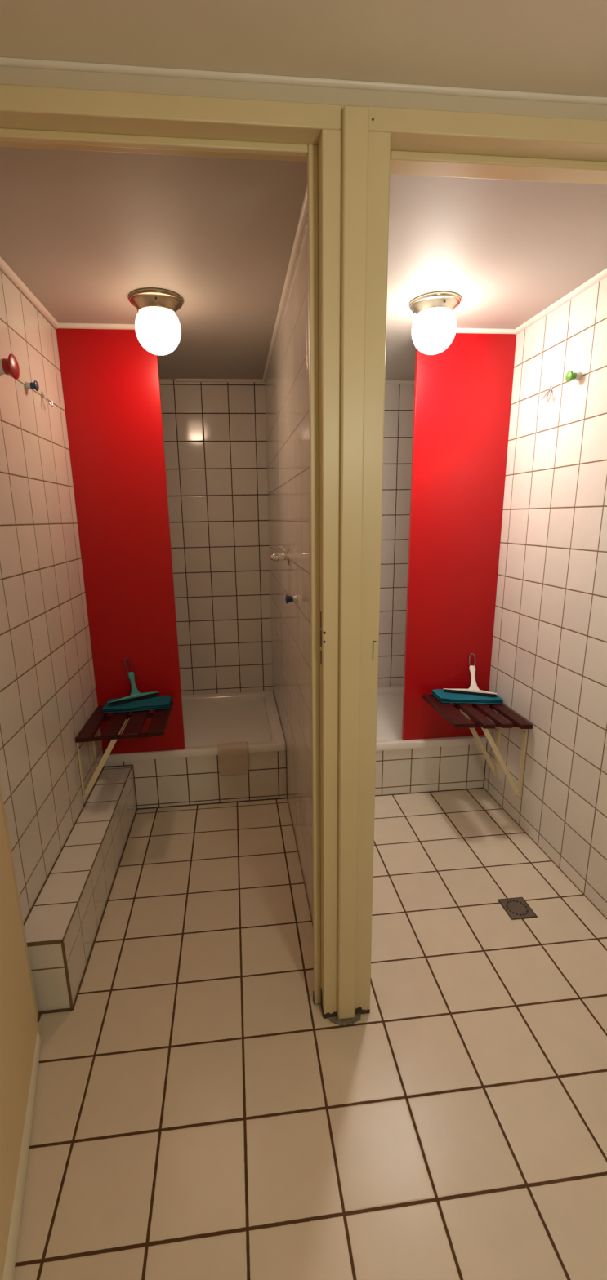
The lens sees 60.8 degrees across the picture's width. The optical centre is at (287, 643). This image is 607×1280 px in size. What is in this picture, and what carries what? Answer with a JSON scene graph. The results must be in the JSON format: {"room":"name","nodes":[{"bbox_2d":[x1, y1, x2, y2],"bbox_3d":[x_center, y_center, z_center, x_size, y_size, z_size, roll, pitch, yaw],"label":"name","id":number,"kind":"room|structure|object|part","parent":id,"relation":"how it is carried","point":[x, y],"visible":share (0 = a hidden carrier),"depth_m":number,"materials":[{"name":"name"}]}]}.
{"room":"shower room","nodes":[
{"label":"shower room","id":0,"kind":"room"},
{"bbox_2d":[0,268,103,922],"bbox_3d":[-0.944,-0.186,2.183,0.100,2.175,1.952,-2,14,-6],"label":"wall","id":1,"kind":"structure","parent":0,"point":[48,691],"depth_m":1.76,"materials":[{"name":"tile"}]},
{"bbox_2d":[0,353,19,379],"bbox_3d":[-0.827,-0.817,1.527,0.054,0.068,0.068,-2,14,-6],"label":"wall hook","id":2,"kind":"object","parent":1,"relation":"attached to","point":[9,366],"visible":1,"depth_m":1.51,"materials":[{"name":"red plastic"}]},
{"bbox_2d":[0,256,58,328],"bbox_3d":[-0.860,-1.139,1.532,0.017,0.017,1.119,-2,14,-6],"label":"trim","id":3,"kind":"structure","parent":1,"relation":"attached to","point":[4,267],"depth_m":1.75,"materials":[{"name":"white paint"}]},
{"bbox_2d":[25,380,39,391],"bbox_3d":[-0.860,-0.869,1.744,0.037,0.033,0.033,-2,14,-6],"label":"wall hook","id":4,"kind":"object","parent":1,"relation":"attached to","point":[34,385],"visible":1,"depth_m":1.74,"materials":[{"name":"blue plastic"}]},
{"bbox_3d":[-0.853,-0.869,1.745,0.022,0.033,0.033,-2,14,-6],"label":"knob","id":5,"kind":"part","parent":4,"relation":"part of","materials":[{"name":"blue plastic"}]},
{"bbox_2d":[40,391,53,406],"bbox_3d":[-0.878,-0.892,1.885,0.030,0.047,0.053,-2,14,-6],"label":"wall hook","id":6,"kind":"object","parent":1,"relation":"attached to","point":[42,396],"visible":1,"depth_m":1.88,"materials":[{"name":"silver metal"}]},
{"bbox_2d":[23,765,104,925],"bbox_3d":[-0.833,0.727,1.991,0.004,0.004,1.092,-2,14,-6],"label":"trim","id":7,"kind":"structure","parent":1,"relation":"attached to","point":[45,882],"depth_m":1.85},
{"bbox_2d":[57,323,135,329],"bbox_3d":[-0.734,-1.277,2.084,0.392,0.015,0.015,-2,14,-6],"label":"trim","id":8,"kind":"structure","parent":1,"relation":"attached to","point":[64,326],"depth_m":2.08,"materials":[{"name":"white paint"}]},
{"bbox_2d":[104,764,132,767],"bbox_3d":[-0.825,0.599,2.518,0.136,0.004,0.004,-2,14,-6],"label":"trim","id":9,"kind":"structure","parent":1,"relation":"attached to","point":[122,765],"depth_m":2.52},
{"bbox_2d":[75,700,173,801],"bbox_3d":[-0.696,0.473,2.291,0.358,0.311,0.369,-2,14,-6],"label":"shower bench","id":10,"kind":"object","parent":1,"relation":"attached to","point":[133,727],"visible":0.84,"depth_m":2.16,"materials":[{"name":"brown wood"}]},
{"bbox_3d":[-0.855,0.527,2.141,0.007,0.282,0.013,-2,14,-6],"label":"wall plate","id":11,"kind":"part","parent":10,"relation":"part of","materials":[{"name":"beige paint"}]},
{"bbox_3d":[-0.878,0.476,2.354,0.007,0.282,0.013,-2,14,-6],"label":"wall plate","id":12,"kind":"part","parent":10,"relation":"part of","materials":[{"name":"beige paint"}]},
{"bbox_3d":[-0.691,0.385,2.125,0.334,0.019,0.018,-2,14,-6],"label":"rail","id":13,"kind":"part","parent":10,"relation":"part of","materials":[{"name":"brown wood"}]},
{"bbox_3d":[-0.715,0.334,2.338,0.334,0.019,0.018,-2,14,-6],"label":"rail","id":14,"kind":"part","parent":10,"relation":"part of","materials":[{"name":"brown wood"}]},
{"bbox_2d":[102,695,171,713],"bbox_3d":[-0.685,0.279,2.375,0.294,0.034,0.138,-2,14,-6],"label":"cleaning cloth","id":15,"kind":"object","parent":10,"relation":"on","point":[157,702],"visible":0.91,"depth_m":2.33,"materials":[{"name":"teal fabric"}]},
{"bbox_2d":[107,657,159,705],"bbox_3d":[-0.725,0.164,2.386,0.233,0.182,0.096,-9,16,-30],"label":"squeegee","id":16,"kind":"object","parent":15,"relation":"on","point":[135,694],"visible":1,"depth_m":2.39,"materials":[{"name":"plastic"}]},
{"bbox_3d":[-0.702,0.253,2.371,0.232,0.015,0.012,-9,16,-30],"label":"blade","id":17,"kind":"part","parent":16,"relation":"part of","materials":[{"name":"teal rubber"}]},
{"bbox_3d":[-0.701,0.194,2.392,0.094,0.109,0.094,-2,14,-6],"label":"handle","id":18,"kind":"part","parent":16,"relation":"part of","materials":[{"name":"teal plastic"}]},
{"bbox_2d":[132,765,137,808],"bbox_3d":[-0.754,0.714,2.559,0.003,0.242,0.003,-2,14,-6],"label":"trim","id":19,"kind":"structure","parent":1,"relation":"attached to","point":[132,766],"depth_m":2.56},
{"bbox_2d":[159,378,413,694],"bbox_3d":[-0.043,-0.468,3.276,2.131,2.175,0.100,-2,14,-6],"label":"wall","id":20,"kind":"structure","parent":0,"point":[215,433],"depth_m":3.16,"materials":[{"name":"tile"}]},
{"bbox_2d":[175,378,264,382],"bbox_3d":[-0.378,-1.490,2.933,0.502,0.014,0.014,-2,14,-6],"label":"trim","id":21,"kind":"structure","parent":20,"relation":"attached to","point":[236,380],"depth_m":2.93,"materials":[{"name":"white paint"}]},
{"bbox_2d":[384,380,414,383],"bbox_3d":[0.439,-1.525,3.015,0.932,0.014,0.014,-2,14,-6],"label":"trim","id":22,"kind":"structure","parent":20,"relation":"attached to","point":[385,381],"depth_m":3.03,"materials":[{"name":"white paint"}]},
{"bbox_2d":[264,216,312,920],"bbox_3d":[0.046,-0.229,2.282,0.105,2.175,1.952,-2,14,-6],"label":"wall","id":23,"kind":"structure","parent":0,"point":[286,380],"depth_m":1.96,"materials":[{"name":"tile"}]},
{"bbox_2d":[137,797,287,809],"bbox_3d":[-0.377,0.813,2.625,0.758,0.004,0.005,-2,14,-6],"label":"trim","id":24,"kind":"structure","parent":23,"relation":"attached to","point":[280,797],"depth_m":2.62,"materials":[{"name":"brown tile"}]},
{"bbox_2d":[270,546,289,564],"bbox_3d":[-0.031,-0.352,2.077,0.078,0.079,0.068,-2,14,-6],"label":"shower valve","id":25,"kind":"object","parent":23,"relation":"attached to","point":[276,557],"visible":1,"depth_m":2.06,"materials":[{"name":"silver metal"}]},
{"bbox_3d":[-0.033,-0.347,2.078,0.072,0.035,0.035,-2,14,-6],"label":"knob","id":26,"kind":"part","parent":25,"relation":"part of","materials":[{"name":"silver metal"}]},
{"bbox_3d":[-0.021,-0.374,2.071,0.026,0.034,0.013,-6,14,-18],"label":"lever","id":27,"kind":"part","parent":25,"relation":"part of","materials":[{"name":"silver metal"}]},
{"bbox_2d":[262,186,306,382],"bbox_3d":[-0.033,-1.275,2.021,0.014,0.014,1.952,-2,14,-6],"label":"trim","id":28,"kind":"structure","parent":23,"relation":"attached to","point":[303,215],"depth_m":1.65,"materials":[{"name":"white paint"}]},
{"bbox_2d":[285,750,287,797],"bbox_3d":[-0.004,0.667,2.631,0.003,0.265,0.003,-2,14,-6],"label":"trim","id":29,"kind":"structure","parent":23,"relation":"attached to","point":[286,750],"depth_m":2.62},
{"bbox_2d":[284,595,297,603],"bbox_3d":[0.015,-0.161,1.880,0.043,0.033,0.033,-2,14,-6],"label":"wall hook","id":30,"kind":"object","parent":23,"relation":"attached to","point":[288,598],"visible":1,"depth_m":1.87,"materials":[{"name":"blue plastic"}]},
{"bbox_3d":[0.006,-0.160,1.879,0.026,0.033,0.033,-2,14,-6],"label":"knob","id":31,"kind":"part","parent":30,"relation":"part of","materials":[{"name":"blue plastic"}]},
{"bbox_2d":[286,798,312,925],"bbox_3d":[0.057,0.927,2.127,0.003,0.003,1.112,-2,14,-6],"label":"trim","id":32,"kind":"structure","parent":23,"relation":"attached to","point":[286,798],"depth_m":2.12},
{"bbox_2d":[0,146,606,380],"bbox_3d":[0.040,-1.346,2.064,2.131,0.100,2.052,-2,14,-6],"label":"ceiling","id":33,"kind":"structure","parent":0,"point":[83,231],"depth_m":1.49,"materials":[{"name":"paint"}]},
{"bbox_2d":[128,288,183,355],"bbox_3d":[-0.469,-1.147,1.876,0.192,0.179,0.192,-2,14,-6],"label":"ceiling lamp","id":34,"kind":"object","parent":33,"relation":"attached to","point":[157,324],"visible":1,"depth_m":1.82,"materials":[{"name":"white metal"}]},
{"bbox_3d":[-0.469,-1.128,1.880,0.162,0.139,0.162,-2,14,-6],"label":"globe","id":35,"kind":"part","parent":34,"relation":"part of","materials":[{"name":"white glass"}]},
{"bbox_2d":[408,291,461,355],"bbox_3d":[0.551,-1.185,1.944,0.186,0.175,0.186,-2,14,-6],"label":"ceiling lamp","id":36,"kind":"object","parent":33,"relation":"attached to","point":[433,327],"visible":1,"depth_m":1.89,"materials":[{"name":"white glass"}]},
{"bbox_3d":[0.551,-1.166,1.948,0.162,0.135,0.162,-2,14,-6],"label":"globe","id":37,"kind":"part","parent":36,"relation":"part of","materials":[{"name":"white glass"}]},
{"bbox_2d":[0,0,606,97],"bbox_3d":[0.230,-0.787,-0.402,4.100,0.100,2.845,-2,14,-6],"label":"ceiling","id":38,"kind":"structure","parent":0,"point":[548,46],"depth_m":0.89,"materials":[{"name":"paint"}]},
{"bbox_2d":[0,66,606,120],"bbox_3d":[0.095,-0.030,1.281,3.900,2.260,0.085,-2,14,-6],"label":"wall","id":39,"kind":"structure","parent":0,"point":[9,75],"depth_m":0.98,"materials":[{"name":"paint"}]},
{"bbox_2d":[0,799,40,1279],"bbox_3d":[-0.595,0.167,0.818,0.054,2.109,0.820,-6,14,-18],"label":"door","id":40,"kind":"structure","parent":39,"relation":"in","point":[20,1037],"depth_m":1.18,"materials":[{"name":"beige paint"}]},
{"bbox_2d":[37,1012,41,1022],"bbox_3d":[-0.724,1.090,1.507,0.008,0.006,0.024,-2,14,-6],"label":"trim","id":41,"kind":"structure","parent":39,"relation":"attached to","point":[39,1013],"depth_m":1.51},
{"bbox_2d":[72,808,137,1009],"bbox_3d":[-0.693,0.957,2.060,0.004,0.004,1.096,-2,14,-6],"label":"trim","id":42,"kind":"structure","parent":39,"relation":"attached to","point":[85,970],"depth_m":1.87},
{"bbox_2d":[0,84,342,1021],"bbox_3d":[-0.342,0.035,1.243,0.928,2.167,0.107,-2,14,-6],"label":"door frame","id":43,"kind":"structure","parent":39,"relation":"attached to","point":[31,117],"depth_m":1.05,"materials":[{"name":"beige paint"}]},
{"bbox_3d":[0.088,-0.015,1.226,0.009,0.060,0.004,-2,14,-6],"label":"strike plate","id":44,"kind":"part","parent":43,"relation":"part of","materials":[{"name":"beige paint"}]},
{"bbox_2d":[0,57,606,105],"bbox_3d":[0.080,-1.065,0.982,3.900,0.008,0.008,-2,14,-6],"label":"trim","id":45,"kind":"structure","parent":39,"relation":"attached to","point":[12,62],"depth_m":0.97,"materials":[{"name":"white paint"}]},
{"bbox_2d":[328,1013,360,1026],"bbox_3d":[0.166,1.080,1.485,0.097,0.004,0.036,-2,14,-6],"label":"trim","id":46,"kind":"structure","parent":39,"relation":"attached to","point":[335,1020],"depth_m":1.48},
{"bbox_2d":[337,105,368,1019],"bbox_3d":[0.148,0.026,1.249,0.050,2.152,0.046,-2,14,-6],"label":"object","id":47,"kind":"structure","parent":39,"relation":"attached to","point":[355,119],"depth_m":1.15,"materials":[{"name":"beige paint"}]},
{"bbox_2d":[355,106,606,1013],"bbox_3d":[0.649,-0.008,1.339,0.970,2.168,0.101,-2,14,-6],"label":"door frame","id":48,"kind":"structure","parent":39,"relation":"attached to","point":[402,140],"depth_m":1.08,"materials":[{"name":"beige paint"}]},
{"bbox_3d":[0.211,0.019,1.248,0.009,0.045,0.004,-2,14,-6],"label":"strike plate","id":49,"kind":"part","parent":48,"relation":"part of","materials":[{"name":"beige paint"}]},
{"bbox_2d":[13,788,606,1279],"bbox_3d":[0.159,1.208,1.176,4.100,0.100,4.982,-2,14,-6],"label":"floor","id":50,"kind":"structure","parent":0,"point":[197,1115],"depth_m":1.34,"materials":[{"name":"tile"}]},
{"bbox_2d":[23,764,136,1012],"bbox_3d":[-0.764,0.843,2.026,0.137,0.243,1.093,-2,14,-6],"label":"tiled ledge","id":51,"kind":"object","parent":50,"relation":"on","point":[61,926],"visible":0.88,"depth_m":1.73,"materials":[{"name":"tile"}]},
{"bbox_2d":[40,1008,72,1013],"bbox_3d":[-0.682,1.085,1.526,0.093,0.005,0.006,-2,14,-6],"label":"trim","id":52,"kind":"structure","parent":51,"relation":"attached to","point":[62,1009],"depth_m":1.52,"materials":[{"name":"brown"}]},
{"bbox_2d":[103,751,286,808],"bbox_3d":[-0.492,0.590,2.995,0.894,0.268,0.840,-2,14,-6],"label":"wall","id":53,"kind":"structure","parent":50,"relation":"on","point":[187,780],"depth_m":2.60,"materials":[{"name":"tile"}]},
{"bbox_2d":[105,690,285,762],"bbox_3d":[-0.493,0.501,2.970,0.892,0.154,0.845,-2,14,-6],"label":"shower tray","id":54,"kind":"object","parent":53,"relation":"on","point":[252,717],"visible":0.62,"depth_m":2.91,"materials":[{"name":"white ceramic"}]},
{"bbox_2d":[56,328,185,754],"bbox_3d":[-0.718,-0.380,2.321,0.391,1.871,0.022,-2,14,-6],"label":"screen","id":55,"kind":"object","parent":54,"relation":"on","point":[111,384],"visible":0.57,"depth_m":2.27,"materials":[{"name":"red laminate"}]},
{"bbox_2d":[217,742,248,775],"bbox_3d":[-0.271,0.574,2.611,0.149,0.157,0.097,-2,14,-6],"label":"cloth","id":56,"kind":"object","parent":54,"relation":"on","point":[233,759],"visible":1,"depth_m":2.57,"materials":[{"name":"beige fabric"}]},
{"bbox_2d":[374,743,485,795],"bbox_3d":[0.523,0.557,3.078,0.932,0.255,0.880,-2,14,-6],"label":"wall","id":57,"kind":"structure","parent":50,"relation":"on","point":[405,771],"depth_m":2.67,"materials":[{"name":"tile"}]},
{"bbox_2d":[375,685,486,751],"bbox_3d":[0.521,0.475,3.054,0.931,0.154,0.885,-2,14,-6],"label":"shower tray","id":58,"kind":"object","parent":57,"relation":"on","point":[389,699],"visible":0.06,"depth_m":2.83,"materials":[{"name":"white ceramic"}]},
{"bbox_2d":[401,333,515,740],"bbox_3d":[0.790,-0.432,2.449,0.440,1.884,0.022,-2,14,-6],"label":"screen","id":59,"kind":"object","parent":58,"relation":"on","point":[463,391],"visible":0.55,"depth_m":2.40,"materials":[{"name":"red laminate"}]},
{"bbox_2d":[497,897,537,919],"bbox_3d":[0.840,0.969,1.892,0.098,0.003,0.102,-2,14,-6],"label":"floor drain","id":60,"kind":"object","parent":50,"relation":"on","point":[516,908],"visible":1,"depth_m":1.89,"materials":[{"name":"metal"}]},
{"bbox_2d":[483,276,606,917],"bbox_3d":[1.075,-0.273,2.384,0.100,2.175,1.952,-2,14,-6],"label":"wall","id":61,"kind":"structure","parent":0,"point":[548,667],"depth_m":2.02,"materials":[{"name":"tile"}]},
{"bbox_2d":[374,787,483,795],"bbox_3d":[0.572,0.782,2.681,0.932,0.003,0.003,-2,14,-6],"label":"trim","id":62,"kind":"structure","parent":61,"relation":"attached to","point":[473,788],"depth_m":2.70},
{"bbox_2d":[422,693,532,799],"bbox_3d":[0.872,0.490,2.440,0.360,0.414,0.392,-2,14,-6],"label":"shower bench","id":63,"kind":"object","parent":61,"relation":"attached to","point":[456,718],"visible":0.89,"depth_m":2.34,"materials":[{"name":"brown wood"}]},
{"bbox_2d":[431,688,502,703],"bbox_3d":[0.871,0.258,2.508,0.311,0.048,0.141,-2,14,-6],"label":"cleaning cloth","id":64,"kind":"object","parent":63,"relation":"on","point":[442,696],"visible":0.87,"depth_m":2.46,"materials":[{"name":"teal fabric"}]},
{"bbox_2d":[442,653,496,696],"bbox_3d":[0.891,0.150,2.530,0.248,0.183,0.115,2,14,11],"label":"squeegee","id":65,"kind":"object","parent":64,"relation":"on","point":[473,689],"visible":1,"depth_m":2.51,"materials":[{"name":"white plastic"}]},
{"bbox_3d":[0.882,0.238,2.500,0.247,0.026,0.012,2,14,11],"label":"blade","id":66,"kind":"part","parent":65,"relation":"part of","materials":[{"name":"white plastic"}]},
{"bbox_3d":[0.899,0.178,2.530,0.099,0.115,0.118,-2,14,-6],"label":"handle","id":67,"kind":"part","parent":65,"relation":"part of","materials":[{"name":"white plastic"}]},
{"bbox_3d":[0.867,0.308,2.485,0.335,0.036,0.018,-2,14,-6],"label":"rail","id":68,"kind":"part","parent":63,"relation":"part of","materials":[{"name":"brown wood"}]},
{"bbox_3d":[0.890,0.359,2.274,0.335,0.036,0.018,-2,14,-6],"label":"rail","id":69,"kind":"part","parent":63,"relation":"part of","materials":[{"name":"brown wood"}]},
{"bbox_3d":[1.037,0.485,2.546,0.007,0.367,0.026,-2,14,-6],"label":"wall plate","id":70,"kind":"part","parent":63,"relation":"part of","materials":[{"name":"beige paint"}]},
{"bbox_3d":[1.061,0.536,2.335,0.007,0.367,0.026,-2,14,-6],"label":"wall plate","id":71,"kind":"part","parent":63,"relation":"part of","materials":[{"name":"beige paint"}]},
{"bbox_2d":[482,743,487,787],"bbox_3d":[1.032,0.639,2.697,0.003,0.252,0.003,-2,14,-6],"label":"trim","id":72,"kind":"structure","parent":61,"relation":"attached to","point":[486,744],"depth_m":2.70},
{"bbox_2d":[455,328,515,333],"bbox_3d":[0.776,-1.336,2.210,0.439,0.015,0.015,-2,14,-6],"label":"trim","id":73,"kind":"structure","parent":61,"relation":"attached to","point":[472,331],"depth_m":2.21,"materials":[{"name":"white paint"}]},
{"bbox_2d":[483,787,606,919],"bbox_3d":[1.091,0.887,2.210,0.003,0.003,1.072,-2,14,-6],"label":"trim","id":74,"kind":"structure","parent":61,"relation":"attached to","point":[483,788],"depth_m":2.16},
{"bbox_2d":[540,386,552,399],"bbox_3d":[1.016,-0.978,2.018,0.030,0.047,0.053,-2,14,-6],"label":"wall hook","id":75,"kind":"object","parent":61,"relation":"attached to","point":[551,387],"visible":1,"depth_m":2.02,"materials":[{"name":"silver metal"}]},
{"bbox_2d":[514,267,606,334],"bbox_3d":[1.043,-1.218,1.709,0.017,0.017,1.094,-2,14,-6],"label":"trim","id":76,"kind":"structure","parent":61,"relation":"attached to","point":[602,274],"depth_m":1.90,"materials":[{"name":"white paint"}]},
{"bbox_2d":[564,370,582,382],"bbox_3d":[1.025,-0.957,1.853,0.046,0.037,0.037,-2,14,-6],"label":"wall hook","id":77,"kind":"object","parent":61,"relation":"attached to","point":[570,375],"visible":1,"depth_m":1.84,"materials":[{"name":"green plastic"}]},
{"bbox_3d":[1.016,-0.957,1.852,0.027,0.037,0.037,-2,14,-6],"label":"knob","id":78,"kind":"part","parent":77,"relation":"part of","materials":[{"name":"green plastic"}]}
]}

